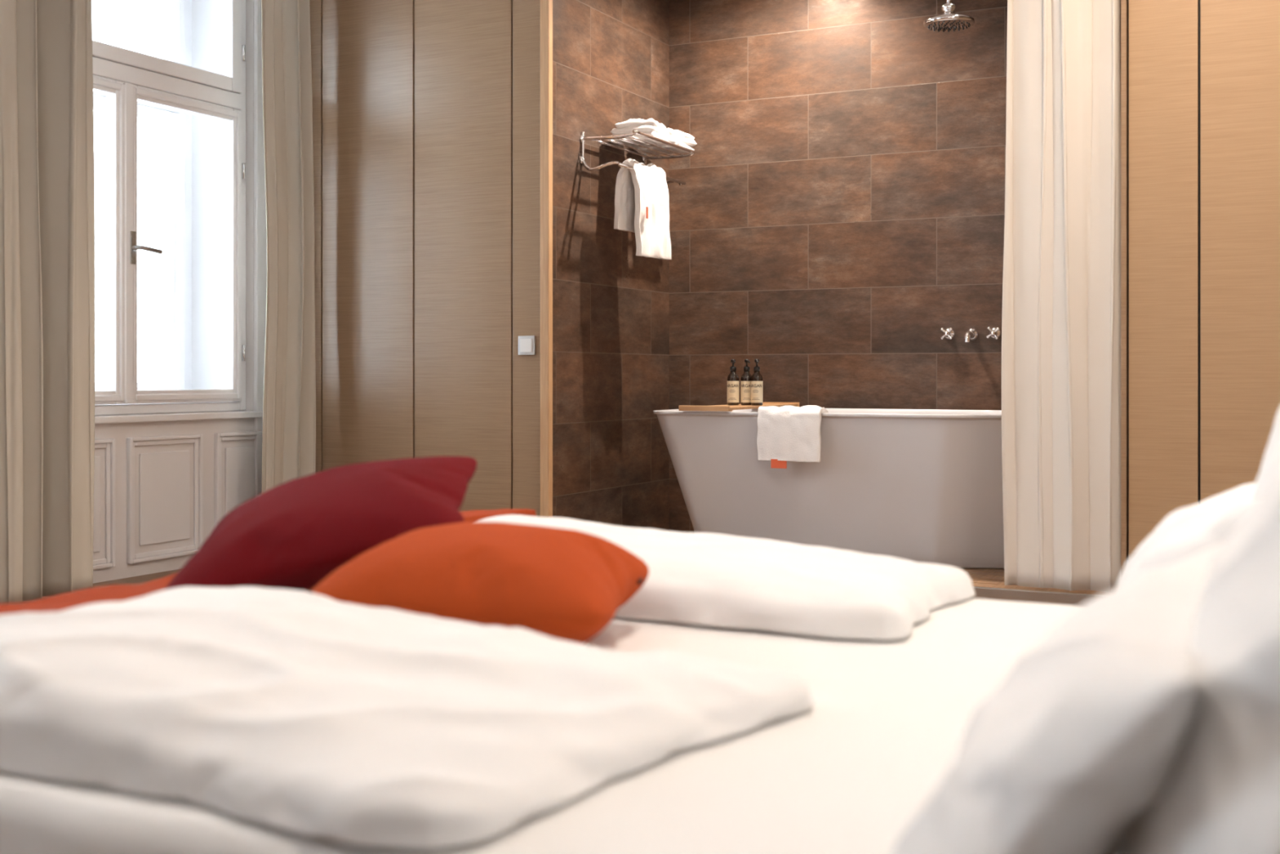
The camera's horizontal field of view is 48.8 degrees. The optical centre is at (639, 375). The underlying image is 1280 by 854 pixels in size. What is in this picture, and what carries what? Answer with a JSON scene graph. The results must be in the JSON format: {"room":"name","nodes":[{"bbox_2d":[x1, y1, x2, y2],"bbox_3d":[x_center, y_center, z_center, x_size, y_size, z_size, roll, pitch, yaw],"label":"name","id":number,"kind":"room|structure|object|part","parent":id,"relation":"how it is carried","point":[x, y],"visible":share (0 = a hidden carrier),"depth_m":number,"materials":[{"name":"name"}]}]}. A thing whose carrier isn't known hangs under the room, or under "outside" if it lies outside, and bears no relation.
{"room":"hotel room","nodes":[
{"label":"hotel room","id":0,"kind":"room"},
{"bbox_2d":[22,568,183,602],"bbox_3d":[-0.845,0.850,3.088,5.340,0.100,7.980,0,0,26],"label":"floor","id":1,"kind":"structure","parent":0,"point":[143,579],"depth_m":5.52,"materials":[{"name":"brown wood"}]},
{"bbox_2d":[309,0,540,516],"bbox_3d":[-0.800,-0.600,6.526,1.333,2.796,0.900,0,0,26],"label":"wardrobe","id":2,"kind":"object","parent":1,"relation":"on","point":[426,113],"visible":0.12,"depth_m":6.08,"materials":[{"name":"brown wood"}]},
{"bbox_3d":[-1.509,-0.605,6.388,0.177,2.770,0.022,0,0,26],"label":"door","id":3,"kind":"part","parent":2,"relation":"part of","materials":[{"name":"brown wood"}]},
{"bbox_3d":[-1.202,-0.605,6.236,0.494,2.770,0.022,0,0,26],"label":"door","id":4,"kind":"part","parent":2,"relation":"part of","materials":[{"name":"brown wood"}]},
{"bbox_3d":[-0.754,-0.605,6.013,0.490,2.770,0.022,0,0,26],"label":"door","id":5,"kind":"part","parent":2,"relation":"part of","materials":[{"name":"brown wood"}]},
{"bbox_3d":[-0.463,-0.605,5.869,0.144,2.770,0.022,0,0,26],"label":"door","id":6,"kind":"part","parent":2,"relation":"part of","materials":[{"name":"brown wood"}]},
{"bbox_2d":[518,335,535,355],"bbox_3d":[-0.471,-0.126,5.852,0.080,0.080,0.014,0,0,26],"label":"light switch","id":7,"kind":"object","parent":2,"relation":"attached to","point":[526,344],"visible":1,"depth_m":5.84,"materials":[{"name":"plastic"}]},
{"bbox_2d":[0,597,1124,853],"bbox_3d":[-0.001,0.275,1.681,1.917,1.049,1.610,0,0,26],"label":"bed","id":8,"kind":"object","parent":1,"relation":"on","point":[849,772],"visible":0.15,"depth_m":1.21,"materials":[{"name":"white fabric"}]},
{"bbox_2d":[0,508,536,614],"bbox_3d":[-0.709,0.487,2.070,0.381,0.480,1.549,0,0,26],"label":"throw blanket","id":9,"kind":"object","parent":8,"relation":"on","point":[113,593],"visible":0.08,"depth_m":2.08,"materials":[{"name":"orange fabric"}]},
{"bbox_2d":[166,456,477,591],"bbox_3d":[-0.455,0.221,2.085,0.427,0.188,0.364,0,0,0],"label":"cushion","id":10,"kind":"object","parent":9,"relation":"on","point":[295,535],"visible":0.84,"depth_m":1.95,"materials":[{"name":"red fabric"}]},
{"bbox_2d":[0,586,813,848],"bbox_3d":[-0.343,0.300,1.436,0.910,0.092,0.602,0,0,26],"label":"duvet","id":11,"kind":"object","parent":8,"relation":"on","point":[312,714],"visible":1,"depth_m":1.26,"materials":[{"name":"white fabric"}]},
{"bbox_2d":[311,520,648,644],"bbox_3d":[-0.198,0.271,1.839,0.378,0.150,0.362,0,0,10],"label":"cushion","id":12,"kind":"object","parent":8,"relation":"on","point":[569,585],"visible":0.66,"depth_m":1.70,"materials":[{"name":"orange fabric"}]},
{"bbox_2d":[480,514,975,639],"bbox_3d":[-0.052,0.294,2.271,1.095,0.104,0.482,0,0,26],"label":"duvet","id":13,"kind":"object","parent":8,"relation":"on","point":[717,580],"visible":0.51,"depth_m":2.00,"materials":[{"name":"white fabric"}]},
{"bbox_2d":[893,543,1222,853],"bbox_3d":[0.340,0.244,1.037,0.188,0.203,0.752,0,0,26],"label":"pillow","id":14,"kind":"object","parent":8,"relation":"on","point":[1088,724],"visible":0.77,"depth_m":0.74,"materials":[{"name":"white fabric"}]},
{"bbox_2d":[1116,482,1260,589],"bbox_3d":[0.684,0.235,1.748,0.216,0.222,0.661,0,0,26],"label":"pillow","id":15,"kind":"object","parent":8,"relation":"on","point":[1192,530],"visible":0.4,"depth_m":1.54,"materials":[{"name":"white fabric"}]},
{"bbox_2d":[1124,472,1279,853],"bbox_3d":[0.472,0.166,0.949,0.234,0.360,0.853,0,0,26],"label":"pillow","id":16,"kind":"object","parent":8,"relation":"on","point":[1221,795],"visible":0.77,"depth_m":0.70,"materials":[{"name":"white fabric"}]},
{"bbox_2d":[1251,410,1279,500],"bbox_3d":[0.827,0.117,1.689,0.203,0.457,0.712,0,0,26],"label":"pillow","id":17,"kind":"object","parent":8,"relation":"on","point":[1270,466],"visible":0.09,"depth_m":1.58,"materials":[{"name":"white fabric"}]},
{"bbox_2d":[970,586,1100,605],"bbox_3d":[0.642,0.775,5.291,2.255,0.047,0.029,0,0,26],"label":"trim","id":18,"kind":"structure","parent":1,"relation":"on","point":[982,593],"depth_m":4.91,"materials":[{"name":"wood"}]},
{"bbox_2d":[1128,0,1279,557],"bbox_3d":[2.301,-0.600,4.987,0.983,2.796,0.900,0,0,26],"label":"wardrobe","id":19,"kind":"object","parent":1,"relation":"on","point":[1204,75],"visible":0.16,"depth_m":4.70,"materials":[{"name":"brown wood"}]},
{"bbox_3d":[1.768,-0.605,4.762,0.220,2.770,0.022,0,0,26],"label":"door","id":20,"kind":"part","parent":19,"relation":"part of","materials":[{"name":"brown wood"}]},
{"bbox_3d":[2.085,-0.605,4.604,0.472,2.770,0.022,0,0,26],"label":"door","id":21,"kind":"part","parent":19,"relation":"part of","materials":[{"name":"brown wood"}]},
{"bbox_2d":[93,0,253,583],"bbox_3d":[-3.013,-0.600,4.164,0.500,2.800,7.980,0,0,26],"label":"wall","id":22,"kind":"structure","parent":0,"point":[207,15],"depth_m":6.24,"materials":[{"name":"white paint"}]},
{"bbox_2d":[92,0,245,415],"bbox_3d":[-2.045,-0.882,5.615,0.144,2.075,1.400,0,0,26],"label":"window","id":23,"kind":"structure","parent":22,"relation":"in","point":[127,77],"depth_m":5.74,"materials":[{"name":"paint"}]},
{"bbox_3d":[-2.209,-0.527,5.328,0.065,1.281,0.657,0,0,26],"label":"sash","id":24,"kind":"part","parent":23,"relation":"part of","materials":[{"name":"paint"}]},
{"bbox_3d":[-1.977,-0.510,5.649,0.055,0.130,0.120,0,0,26],"label":"handle","id":25,"kind":"part","parent":23,"relation":"part of","materials":[{"name":"metal"}]},
{"bbox_3d":[-2.067,-1.560,5.626,0.055,0.636,1.316,0,0,26],"label":"sash","id":26,"kind":"part","parent":23,"relation":"part of","materials":[{"name":"paint"}]},
{"bbox_3d":[-1.916,-0.527,5.918,0.065,1.281,0.657,0,0,26],"label":"sash","id":27,"kind":"part","parent":23,"relation":"part of","materials":[{"name":"paint"}]},
{"bbox_2d":[93,431,262,569],"bbox_3d":[-1.924,0.495,5.770,0.022,0.500,1.262,0,0,26],"label":"trim","id":28,"kind":"structure","parent":22,"relation":"attached to","point":[164,476],"depth_m":5.75,"materials":[{"name":"paint"}]},
{"bbox_2d":[94,410,262,423],"bbox_3d":[-2.228,0.171,5.706,0.535,0.029,1.480,0,0,26],"label":"trim","id":29,"kind":"structure","parent":22,"relation":"attached to","point":[108,419],"depth_m":5.78,"materials":[{"name":"paint"}]},
{"bbox_2d":[253,0,266,496],"bbox_3d":[-2.011,-0.600,5.598,0.020,2.800,1.560,0,0,26],"label":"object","id":30,"kind":"structure","parent":22,"relation":"attached to","point":[260,202],"depth_m":6.23,"materials":[{"name":"paint"}]},
{"bbox_2d":[185,0,191,389],"bbox_3d":[-2.360,-0.882,5.771,0.040,2.075,1.400,0,0,26],"label":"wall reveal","id":31,"kind":"structure","parent":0,"point":[188,2],"depth_m":6.37,"materials":[{"name":"paint"}]},
{"bbox_2d":[93,0,185,404],"bbox_3d":[-2.338,-0.873,5.760,0.090,1.995,1.280,0,0,26],"label":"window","id":32,"kind":"structure","parent":31,"relation":"in","point":[173,122],"depth_m":6.25,"materials":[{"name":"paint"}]},
{"bbox_3d":[-2.198,-0.542,6.025,0.065,1.251,0.597,0,0,26],"label":"sash","id":33,"kind":"part","parent":32,"relation":"part of","materials":[{"name":"paint"}]},
{"bbox_3d":[-2.335,-1.535,5.759,0.055,0.586,1.196,0,0,26],"label":"sash","id":34,"kind":"part","parent":32,"relation":"part of","materials":[{"name":"paint"}]},
{"bbox_2d":[552,0,669,530],"bbox_3d":[-0.119,-0.600,6.328,0.020,2.800,1.130,0,0,26],"label":"wall","id":35,"kind":"structure","parent":0,"point":[611,58],"depth_m":6.24,"materials":[{"name":"brown tile"}]},
{"bbox_2d":[540,0,552,517],"bbox_3d":[-0.386,-0.600,5.810,0.042,2.800,0.035,0,0,26],"label":"trim","id":36,"kind":"structure","parent":35,"relation":"attached to","point":[546,6],"depth_m":5.80,"materials":[{"name":"brown wood"}]},
{"bbox_2d":[579,129,695,186],"bbox_3d":[-0.001,-0.958,6.252,0.264,0.173,0.660,0,0,26],"label":"towel rack","id":37,"kind":"object","parent":35,"relation":"attached to","point":[582,138],"visible":0.81,"depth_m":6.15,"materials":[{"name":"silver metal"}]},
{"bbox_2d":[582,129,695,159],"bbox_3d":[0.001,-1.019,6.251,0.260,0.030,0.620,0,0,26],"label":"shelf","id":38,"kind":"object","parent":37,"relation":"attached to","point":[620,137],"depth_m":6.21,"materials":[{"name":"silver metal"}]},
{"bbox_2d":[613,158,671,259],"bbox_3d":[0.016,-0.723,6.145,0.136,0.422,0.310,0,0,35],"label":"hand towel","id":39,"kind":"object","parent":37,"relation":"hanging from","point":[642,199],"visible":0.98,"depth_m":6.10,"materials":[{"name":"white fabric"}]},
{"bbox_2d":[610,118,676,147],"bbox_3d":[0.009,-1.077,6.241,0.247,0.097,0.236,0,0,26],"label":"folded towel","id":40,"kind":"object","parent":37,"relation":"on","point":[652,127],"visible":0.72,"depth_m":6.16,"materials":[{"name":"white fabric"}]},
{"bbox_2d":[632,128,696,155],"bbox_3d":[0.106,-1.074,6.455,0.254,0.092,0.241,0,0,26],"label":"folded towel","id":41,"kind":"object","parent":37,"relation":"on","point":[685,140],"visible":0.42,"depth_m":6.39,"materials":[{"name":"white fabric"}]},
{"bbox_2d":[669,0,1120,532],"bbox_3d":[1.606,-0.600,6.170,3.290,2.800,0.120,0,0,26],"label":"wall","id":42,"kind":"structure","parent":0,"point":[840,206],"depth_m":6.45,"materials":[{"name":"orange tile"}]},
{"bbox_2d":[940,327,955,339],"bbox_3d":[1.352,-0.185,6.198,0.054,0.054,0.054,0,0,26],"label":"tap","id":43,"kind":"object","parent":42,"relation":"attached to","point":[948,333],"visible":1,"depth_m":6.19,"materials":[{"name":"silver metal"}]},
{"bbox_2d":[964,328,977,342],"bbox_3d":[1.433,-0.176,6.132,0.054,0.063,0.100,0,0,26],"label":"spout","id":44,"kind":"object","parent":42,"relation":"attached to","point":[971,334],"visible":1,"depth_m":6.13,"materials":[{"name":"silver metal"}]},
{"bbox_2d":[986,326,1000,339],"bbox_3d":[1.533,-0.185,6.108,0.058,0.058,0.054,0,0,26],"label":"tap","id":45,"kind":"object","parent":42,"relation":"attached to","point":[994,332],"visible":1,"depth_m":6.10,"materials":[{"name":"silver metal"}]},
{"bbox_2d":[1120,0,1128,571],"bbox_3d":[1.900,-0.625,5.309,0.018,2.751,1.140,0,0,26],"label":"trim","id":46,"kind":"structure","parent":42,"relation":"attached to","point":[1124,3],"depth_m":4.80,"materials":[{"name":"brown wood"}]},
{"bbox_2d":[960,568,1108,595],"bbox_3d":[0.900,0.776,5.816,2.260,0.045,1.140,0,0,26],"label":"platform","id":47,"kind":"object","parent":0,"point":[991,578],"depth_m":5.14,"materials":[{"name":"brown wood"}]},
{"bbox_2d":[653,408,1004,568],"bbox_3d":[0.958,0.450,5.877,1.732,0.606,0.794,0,0,26],"label":"bathtub","id":48,"kind":"object","parent":47,"relation":"on","point":[916,485],"visible":0.62,"depth_m":5.56,"materials":[{"name":"ceramic"}]},
{"bbox_2d":[678,402,799,411],"bbox_3d":[0.445,0.134,6.120,0.224,0.023,0.836,0,0,26],"label":"tray","id":49,"kind":"object","parent":48,"relation":"on","point":[714,407],"visible":0.82,"depth_m":5.79,"materials":[{"name":"brown wood"}]},
{"bbox_2d":[727,359,738,404],"bbox_3d":[0.402,0.028,6.098,0.052,0.200,0.059,0,0,26],"label":"pump bottle","id":50,"kind":"object","parent":49,"relation":"on","point":[732,378],"visible":1,"depth_m":6.08,"materials":[{"name":"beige plastic"}]},
{"bbox_2d":[740,359,751,404],"bbox_3d":[0.461,0.028,6.096,0.052,0.200,0.056,0,0,26],"label":"pump bottle","id":51,"kind":"object","parent":49,"relation":"on","point":[745,383],"visible":0.99,"depth_m":6.08,"materials":[{"name":"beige plastic"}]},
{"bbox_2d":[751,359,763,405],"bbox_3d":[0.503,0.028,6.056,0.052,0.200,0.057,0,0,-37],"label":"pump bottle","id":52,"kind":"object","parent":49,"relation":"on","point":[757,383],"visible":1,"depth_m":6.04,"materials":[{"name":"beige plastic"}]},
{"bbox_2d":[756,404,828,468],"bbox_3d":[0.616,0.242,5.642,0.268,0.251,0.148,0,0,26],"label":"bath towel","id":53,"kind":"object","parent":48,"relation":"hanging from","point":[785,433],"visible":0.96,"depth_m":5.58,"materials":[{"name":"white fabric"}]},
{"bbox_3d":[-0.845,-2.075,3.088,5.340,0.150,7.980,0,0,26],"label":"ceiling","id":54,"kind":"structure","parent":0,"visible":0},
{"bbox_2d":[923,0,974,31],"bbox_3d":[1.227,-1.692,5.598,0.200,0.614,0.200,0,0,26],"label":"shower","id":55,"kind":"object","parent":54,"relation":"hanging from","point":[949,20],"visible":1,"depth_m":5.57,"materials":[{"name":"silver metal"}]},
{"bbox_3d":[-1.972,-1.979,5.271,0.100,0.039,2.290,0,0,26],"label":"rail","id":56,"kind":"object","parent":54,"relation":"attached to","visible":0},
{"bbox_2d":[0,0,94,604],"bbox_3d":[-2.165,-0.585,4.871,0.183,2.751,0.725,0,0,26],"label":"window curtain","id":57,"kind":"object","parent":56,"relation":"hanging from","point":[47,162],"visible":0.99,"depth_m":5.00,"materials":[{"name":"beige fabric"}]},
{"bbox_2d":[261,0,315,493],"bbox_3d":[-1.517,-0.585,6.126,0.076,2.750,0.303,0,0,33],"label":"window curtain","id":58,"kind":"object","parent":56,"relation":"hanging from","point":[289,397],"visible":0.79,"depth_m":6.13,"materials":[{"name":"beige fabric"}]},
{"label":"outside","id":59,"kind":"structure","parent":0,"visible":0},
{"bbox_2d":[91,0,163,382],"bbox_3d":[-10.023,-2.200,9.441,0.650,18.000,32.000,0,0,26],"label":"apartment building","id":60,"kind":"structure","parent":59,"point":[135,25],"depth_m":17.06,"materials":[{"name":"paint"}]},
{"bbox_3d":[0.660,-1.985,5.349,2.225,0.029,0.050,0,0,26],"label":"rail","id":61,"kind":"object","parent":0,"visible":0},
{"bbox_2d":[1001,0,1120,591],"bbox_3d":[1.478,-0.611,4.942,0.411,2.719,0.068,0,0,28],"label":"shower curtain","id":62,"kind":"object","parent":61,"relation":"hanging from","point":[1061,316],"visible":0.99,"depth_m":4.93,"materials":[{"name":"beige fabric"}]}
]}

